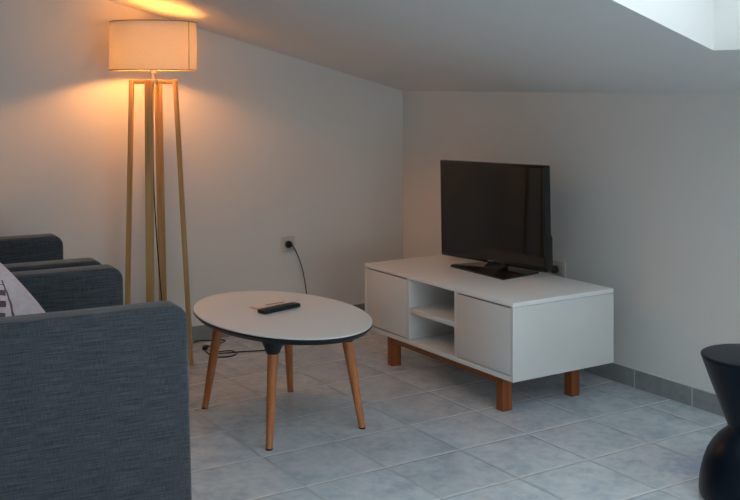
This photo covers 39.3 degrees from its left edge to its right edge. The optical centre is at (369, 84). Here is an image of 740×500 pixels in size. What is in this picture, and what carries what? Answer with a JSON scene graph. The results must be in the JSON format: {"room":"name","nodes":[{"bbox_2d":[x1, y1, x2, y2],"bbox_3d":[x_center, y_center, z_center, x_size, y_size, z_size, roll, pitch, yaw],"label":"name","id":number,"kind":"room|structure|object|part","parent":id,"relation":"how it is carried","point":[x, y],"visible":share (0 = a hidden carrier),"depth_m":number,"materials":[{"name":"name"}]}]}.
{"room":"living room","nodes":[
{"label":"living room","id":0,"kind":"room"},
{"bbox_2d":[0,0,402,324],"bbox_3d":[-1.968,0.010,4.617,5.058,2.581,0.100,0,0,-33],"label":"wall","id":1,"kind":"structure","parent":0,"point":[275,145],"depth_m":5.28,"materials":[{"name":"white paint"}]},
{"bbox_2d":[192,302,364,341],"bbox_3d":[-1.943,1.258,4.566,5.046,0.083,0.012,0,0,-33],"label":"baseboard","id":2,"kind":"structure","parent":1,"relation":"attached to","point":[201,331],"depth_m":5.26,"materials":[{"name":"grey tile"}]},
{"bbox_2d":[281,236,294,251],"bbox_3d":[-0.439,0.850,5.529,0.082,0.082,0.012,0,0,-33],"label":"wall socket","id":3,"kind":"object","parent":1,"relation":"attached to","point":[284,240],"visible":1,"depth_m":5.52,"materials":[{"name":"grey plastic"}]},
{"bbox_2d":[108,0,739,93],"bbox_3d":[-0.002,-0.783,1.542,5.258,1.686,7.400,0,0,-33],"label":"ceiling","id":4,"kind":"structure","parent":0,"point":[589,46],"depth_m":4.07,"materials":[{"name":"white paint"}]},
{"bbox_2d":[188,330,727,499],"bbox_3d":[-0.002,1.350,1.542,5.258,0.100,7.400,0,0,-33],"label":"floor","id":5,"kind":"structure","parent":0,"point":[435,429],"depth_m":3.84,"materials":[{"name":"grey tile"}]},
{"bbox_2d":[0,233,101,271],"bbox_3d":[-1.610,0.917,3.814,1.101,0.765,0.800,0,0,-28],"label":"armchair","id":6,"kind":"object","parent":5,"relation":"on","point":[35,251],"visible":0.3,"depth_m":4.24,"materials":[{"name":"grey fabric"}]},
{"bbox_3d":[-1.748,0.947,4.134,1.041,0.636,0.105,0,0,-28],"label":"arm","id":7,"kind":"part","parent":6,"relation":"part of","materials":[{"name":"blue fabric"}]},
{"bbox_3d":[-1.418,0.947,3.522,1.041,0.636,0.105,0,0,-28],"label":"arm","id":8,"kind":"part","parent":6,"relation":"part of","materials":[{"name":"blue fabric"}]},
{"bbox_2d":[0,264,191,499],"bbox_3d":[-1.180,0.917,3.059,1.101,0.765,0.800,0,0,-28],"label":"armchair","id":9,"kind":"object","parent":5,"relation":"on","point":[94,387],"visible":1,"depth_m":2.85,"materials":[{"name":"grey fabric"}]},
{"bbox_2d":[0,262,45,316],"bbox_3d":[-1.214,0.688,3.052,0.491,0.456,0.259,0,0,-43],"label":"throw pillow","id":10,"kind":"object","parent":9,"relation":"on","point":[15,299],"visible":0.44,"depth_m":3.10,"materials":[{"name":"fabric"}]},
{"bbox_3d":[-1.318,0.947,3.380,1.041,0.636,0.105,0,0,-28],"label":"arm","id":11,"kind":"part","parent":9,"relation":"part of","materials":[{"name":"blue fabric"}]},
{"bbox_2d":[109,19,306,365],"bbox_3d":[-0.720,0.505,5.099,0.402,1.595,1.223,0,0,44],"label":"floor lamp","id":12,"kind":"object","parent":5,"relation":"on","point":[153,46],"visible":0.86,"depth_m":4.70,"materials":[{"name":"brown wood"}]},
{"bbox_3d":[-1.119,0.637,4.807,0.043,1.325,0.039,0,0,0],"label":"leg","id":13,"kind":"part","parent":12,"relation":"part of","materials":[{"name":"brown wood"}]},
{"bbox_3d":[-0.997,0.637,4.683,0.038,1.326,0.075,0,0,-25],"label":"leg","id":14,"kind":"part","parent":12,"relation":"part of","materials":[{"name":"brown wood"}]},
{"bbox_3d":[-1.006,-0.179,4.804,0.398,0.221,0.398,0,0,-33],"label":"lamp shade","id":15,"kind":"part","parent":12,"relation":"part of","materials":[{"name":"beige fabric"}]},
{"bbox_3d":[-0.995,0.637,4.930,0.038,1.326,0.081,0,0,22],"label":"leg","id":16,"kind":"part","parent":12,"relation":"part of","materials":[{"name":"brown wood"}]},
{"bbox_3d":[-0.867,0.637,4.805,0.094,1.326,0.036,0,0,-3],"label":"leg","id":17,"kind":"part","parent":12,"relation":"part of","materials":[{"name":"brown wood"}]},
{"bbox_3d":[-0.654,0.649,5.160,0.993,1.308,0.355,0,0,-33],"label":"power cord","id":18,"kind":"part","parent":12,"relation":"part of","materials":[{"name":"black plastic"}]},
{"bbox_2d":[193,291,372,450],"bbox_3d":[-0.350,1.094,4.042,0.616,0.412,0.932,0,0,-33],"label":"coffee table","id":19,"kind":"object","parent":5,"relation":"on","point":[318,320],"visible":0.98,"depth_m":3.92,"materials":[{"name":"white laminate"}]},
{"bbox_3d":[-0.632,1.131,4.150,0.091,0.339,0.041,0,0,7],"label":"leg","id":20,"kind":"part","parent":19,"relation":"part of","materials":[{"name":"brown wood"}]},
{"bbox_2d":[249,302,286,309],"bbox_3d":[-0.389,0.887,4.150,0.170,0.001,0.090,0,0,-41],"label":"leaflet","id":21,"kind":"object","parent":19,"relation":"on","point":[278,303],"visible":0.43,"depth_m":4.16,"materials":[{"name":"white paper"}]},
{"bbox_3d":[-0.354,1.131,3.724,0.041,0.339,0.093,0,0,6],"label":"leg","id":22,"kind":"part","parent":19,"relation":"part of","materials":[{"name":"brown wood"}]},
{"bbox_2d":[258,302,299,313],"bbox_3d":[-0.358,0.879,4.082,0.046,0.016,0.190,0,0,43],"label":"remote control","id":23,"kind":"object","parent":19,"relation":"on","point":[276,308],"visible":1,"depth_m":4.06,"materials":[{"name":"black plastic"}]},
{"bbox_3d":[-0.344,1.131,4.358,0.041,0.339,0.093,0,0,6],"label":"leg","id":24,"kind":"part","parent":19,"relation":"part of","materials":[{"name":"brown wood"}]},
{"bbox_3d":[-0.062,1.131,3.930,0.092,0.339,0.041,0,0,7],"label":"leg","id":25,"kind":"part","parent":19,"relation":"part of","materials":[{"name":"brown wood"}]},
{"bbox_2d":[365,255,613,411],"bbox_3d":[0.496,1.075,4.632,0.548,0.450,1.080,0,0,-33],"label":"tv stand","id":26,"kind":"object","parent":5,"relation":"on","point":[507,332],"visible":0.91,"depth_m":4.29,"materials":[{"name":"white paint"}]},
{"bbox_3d":[0.209,1.014,5.081,0.548,0.291,0.014,0,0,-33],"label":"panel","id":27,"kind":"part","parent":26,"relation":"part of","materials":[{"name":"white paint"}]},
{"bbox_3d":[0.081,1.005,4.790,0.018,0.260,0.334,0,0,-33],"label":"door","id":28,"kind":"part","parent":26,"relation":"part of","materials":[{"name":"white paint"}]},
{"bbox_3d":[0.113,1.230,4.808,0.047,0.140,0.044,0,0,-33],"label":"leg","id":29,"kind":"part","parent":26,"relation":"part of","materials":[{"name":"brown wood"}]},
{"bbox_2d":[410,302,453,326],"bbox_3d":[0.490,1.008,4.634,0.531,0.021,0.332,0,0,-33],"label":"shelf","id":30,"kind":"object","parent":26,"relation":"attached to","point":[442,312],"depth_m":4.58,"materials":[{"name":"white wood"}]},
{"bbox_3d":[0.496,1.150,4.632,0.548,0.020,1.051,0,0,-33],"label":"panel","id":31,"kind":"part","parent":26,"relation":"part of","materials":[{"name":"white paint"}]},
{"bbox_3d":[0.315,1.175,4.470,0.024,0.031,0.743,0,0,-33],"label":"rail","id":32,"kind":"part","parent":26,"relation":"part of","materials":[{"name":"wood"}]},
{"bbox_3d":[0.463,1.005,4.192,0.018,0.260,0.342,0,0,-33],"label":"door","id":33,"kind":"part","parent":26,"relation":"part of","materials":[{"name":"white paint"}]},
{"bbox_3d":[0.496,0.859,4.632,0.548,0.018,1.080,0,0,-33],"label":"panel","id":34,"kind":"part","parent":26,"relation":"part of","materials":[{"name":"white paint"}]},
{"bbox_2d":[440,160,552,279],"bbox_3d":[0.545,0.601,4.791,0.250,0.499,0.731,0,0,-33],"label":"television","id":35,"kind":"object","parent":26,"relation":"on","point":[498,215],"visible":1,"depth_m":4.74,"materials":[{"name":"black plastic"}]},
{"bbox_3d":[0.537,1.230,4.144,0.047,0.140,0.044,0,0,-33],"label":"leg","id":36,"kind":"part","parent":26,"relation":"part of","materials":[{"name":"brown wood"}]},
{"bbox_3d":[0.784,1.014,4.183,0.548,0.291,0.014,0,0,-33],"label":"panel","id":37,"kind":"part","parent":26,"relation":"part of","materials":[{"name":"white paint"}]},
{"bbox_3d":[0.847,1.230,4.343,0.047,0.140,0.044,0,0,-33],"label":"leg","id":38,"kind":"part","parent":26,"relation":"part of","materials":[{"name":"brown wood"}]},
{"bbox_2d":[699,344,739,499],"bbox_3d":[1.199,1.075,3.257,0.315,0.450,0.315,0,0,-33],"label":"stool","id":39,"kind":"object","parent":5,"relation":"on","point":[719,474],"visible":1,"depth_m":3.20,"materials":[{"name":"black plastic"}]},
{"bbox_2d":[403,91,739,391],"bbox_3d":[2.171,0.657,2.931,0.100,1.286,7.400,0,0,-33],"label":"wall","id":40,"kind":"structure","parent":0,"point":[645,187],"depth_m":4.47,"materials":[{"name":"white paint"}]},
{"bbox_2d":[539,265,558,272],"bbox_3d":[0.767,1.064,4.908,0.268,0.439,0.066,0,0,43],"label":"plug","id":41,"kind":"object","parent":40,"relation":"attached to","point":[555,269],"visible":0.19,"depth_m":4.83,"materials":[{"name":"black plastic"}]},
{"bbox_2d":[553,260,565,277],"bbox_3d":[0.884,0.863,4.839,0.012,0.082,0.082,0,0,-33],"label":"wall socket","id":42,"kind":"object","parent":40,"relation":"attached to","point":[561,265],"visible":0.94,"depth_m":4.83,"materials":[{"name":"grey plastic"}]},
{"bbox_2d":[580,362,723,416],"bbox_3d":[2.123,1.258,2.901,0.012,0.083,7.200,0,0,-33],"label":"baseboard","id":43,"kind":"structure","parent":40,"relation":"attached to","point":[699,398],"depth_m":4.32,"materials":[{"name":"grey tile"}]}
]}

